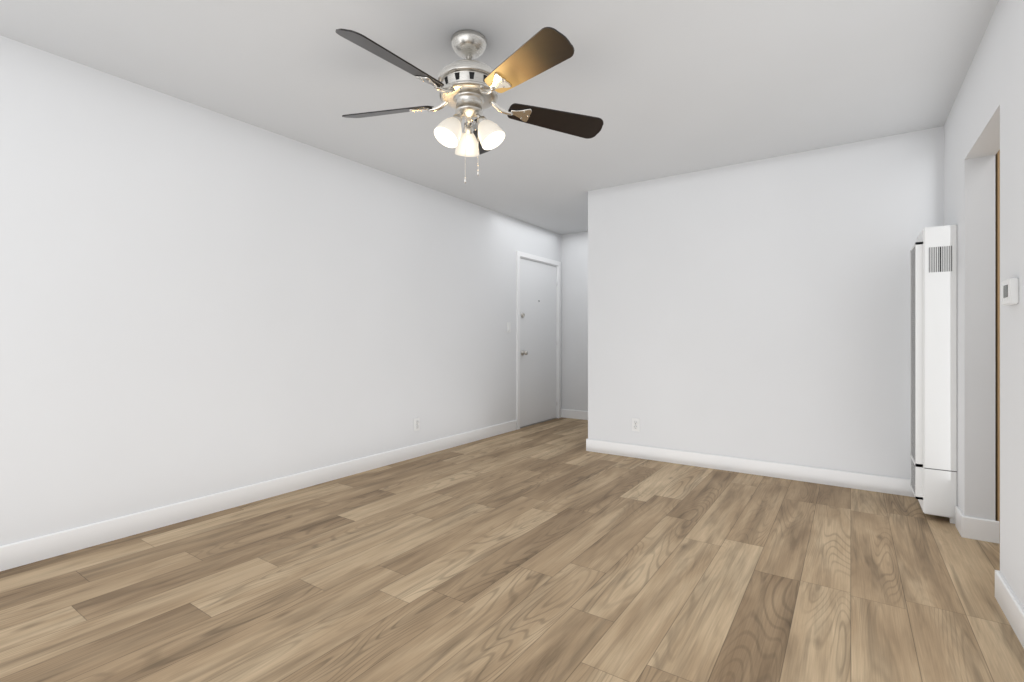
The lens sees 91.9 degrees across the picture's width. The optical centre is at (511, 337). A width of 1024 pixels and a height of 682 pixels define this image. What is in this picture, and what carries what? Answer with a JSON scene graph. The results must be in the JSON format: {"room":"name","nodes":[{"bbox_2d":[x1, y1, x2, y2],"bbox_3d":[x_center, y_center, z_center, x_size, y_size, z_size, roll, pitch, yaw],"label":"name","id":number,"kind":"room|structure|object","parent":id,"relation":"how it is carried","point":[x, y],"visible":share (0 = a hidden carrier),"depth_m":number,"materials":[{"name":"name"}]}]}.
{"room":"empty living room","nodes":[
{"label":"empty living room","id":0,"kind":"room"},
{"bbox_2d":[0,35,560,545],"bbox_3d":[-1.252,-0.160,3.945,0.120,2.440,6.840,0,0,34],"label":"wall","id":1,"kind":"structure","parent":0,"point":[196,301],"depth_m":2.98,"materials":[{"name":"paint"}]},
{"bbox_2d":[0,420,516,570],"bbox_3d":[-1.506,1.004,3.455,0.013,0.112,5.505,0,0,34],"label":"baseboard","id":2,"kind":"structure","parent":1,"relation":"attached to","point":[25,552],"depth_m":2.96,"materials":[{"name":"white wood"}]},
{"bbox_2d":[414,418,419,430],"bbox_3d":[-0.849,0.770,4.420,0.010,0.115,0.070,0,0,34],"label":"electrical outlet","id":3,"kind":"object","parent":1,"relation":"attached to","point":[416,424],"visible":1,"depth_m":4.42,"materials":[{"name":"white plastic"}]},
{"bbox_2d":[507,322,510,331],"bbox_3d":[-0.035,-0.120,5.609,0.011,0.115,0.070,0,0,34],"label":"switch plate","id":4,"kind":"object","parent":1,"relation":"attached to","point":[508,326],"visible":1,"depth_m":5.60,"materials":[{"name":"white plastic"}]},
{"bbox_2d":[520,258,556,427],"bbox_3d":[0.329,0.060,6.183,0.164,2.000,0.901,0,0,34],"label":"entry door","id":5,"kind":"structure","parent":1,"relation":"in","point":[538,344],"depth_m":6.15,"materials":[{"name":"white paint"}]},
{"bbox_2d":[516,251,560,429],"bbox_3d":[0.298,0.025,6.198,0.136,2.071,1.032,0,0,34],"label":"door frame","id":6,"kind":"structure","parent":1,"relation":"attached to","point":[535,258],"depth_m":6.20,"materials":[{"name":"white wood"}]},
{"bbox_2d":[0,0,998,234],"bbox_3d":[0.985,-1.430,2.416,5.540,0.100,6.840,0,0,34],"label":"ceiling","id":7,"kind":"structure","parent":0,"point":[663,88],"depth_m":2.58,"materials":[{"name":"paint"}]},
{"bbox_2d":[335,27,602,182],"bbox_3d":[-0.232,-1.041,2.259,1.293,0.678,1.258,0,0,34],"label":"ceiling fan","id":8,"kind":"object","parent":7,"relation":"hanging from","point":[468,88],"visible":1,"depth_m":2.22,"materials":[{"name":"silver metal"}]},
{"bbox_2d":[0,417,1023,681],"bbox_3d":[0.985,1.110,2.416,5.540,0.100,6.840,0,0,34],"label":"floor","id":9,"kind":"structure","parent":0,"point":[552,551],"depth_m":2.12,"materials":[{"name":"brown laminate"}]},
{"bbox_2d":[910,224,957,523],"bbox_3d":[2.549,0.202,3.005,0.184,1.717,0.361,0,0,34],"label":"furnace","id":10,"kind":"object","parent":9,"relation":"on","point":[934,368],"visible":1,"depth_m":2.86,"materials":[{"name":"white metal"}]},
{"bbox_2d":[995,150,999,522],"bbox_3d":[2.934,0.000,2.633,0.608,2.120,0.620,0,0,34],"label":"door","id":11,"kind":"structure","parent":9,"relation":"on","point":[997,336],"depth_m":2.58,"materials":[{"name":"brown wood"}]},
{"bbox_2d":[561,231,587,410],"bbox_3d":[1.222,-0.160,6.324,1.280,2.440,0.120,0,0,34],"label":"wall","id":12,"kind":"structure","parent":0,"point":[574,321],"depth_m":6.52,"materials":[{"name":"paint"}]},
{"bbox_2d":[561,409,587,419],"bbox_3d":[1.123,1.004,6.301,1.140,0.112,0.030,0,0,34],"label":"baseboard","id":13,"kind":"structure","parent":12,"relation":"attached to","point":[565,413],"depth_m":6.51,"materials":[{"name":"white wood"}]},
{"bbox_2d":[588,126,943,478],"bbox_3d":[1.797,-0.160,3.993,2.540,2.440,0.120,0,0,34],"label":"wall","id":14,"kind":"structure","parent":0,"point":[757,310],"depth_m":3.78,"materials":[{"name":"paint"}]},
{"bbox_2d":[632,418,639,431],"bbox_3d":[1.097,0.770,4.392,0.070,0.115,0.010,0,0,34],"label":"outlet","id":15,"kind":"object","parent":14,"relation":"attached to","point":[635,424],"visible":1,"depth_m":4.39,"materials":[{"name":"white plastic"}]},
{"bbox_2d":[586,439,914,496],"bbox_3d":[1.754,1.004,3.942,2.553,0.112,0.013,0,0,34],"label":"baseboard","id":16,"kind":"structure","parent":14,"relation":"attached to","point":[869,482],"depth_m":3.81,"materials":[{"name":"white wood"}]},
{"bbox_2d":[944,0,1023,607],"bbox_3d":[1.450,-0.160,1.129,0.120,2.440,5.240,0,0,34],"label":"wall","id":17,"kind":"structure","parent":0,"point":[984,124],"depth_m":2.43,"materials":[{"name":"paint"}]},
{"bbox_2d":[995,570,1023,647],"bbox_3d":[1.000,1.004,0.571,0.033,0.112,3.513,0,0,34],"label":"baseboard","id":18,"kind":"structure","parent":17,"relation":"attached to","point":[1007,600],"depth_m":1.84,"materials":[{"name":"white wood"}]},
{"bbox_2d":[1001,278,1018,305],"bbox_3d":[1.846,-0.170,1.839,0.028,0.094,0.120,0,0,34],"label":"thermostat","id":19,"kind":"object","parent":17,"relation":"attached to","point":[1009,291],"visible":0.98,"depth_m":1.80,"materials":[{"name":"white plastic"}]}
]}

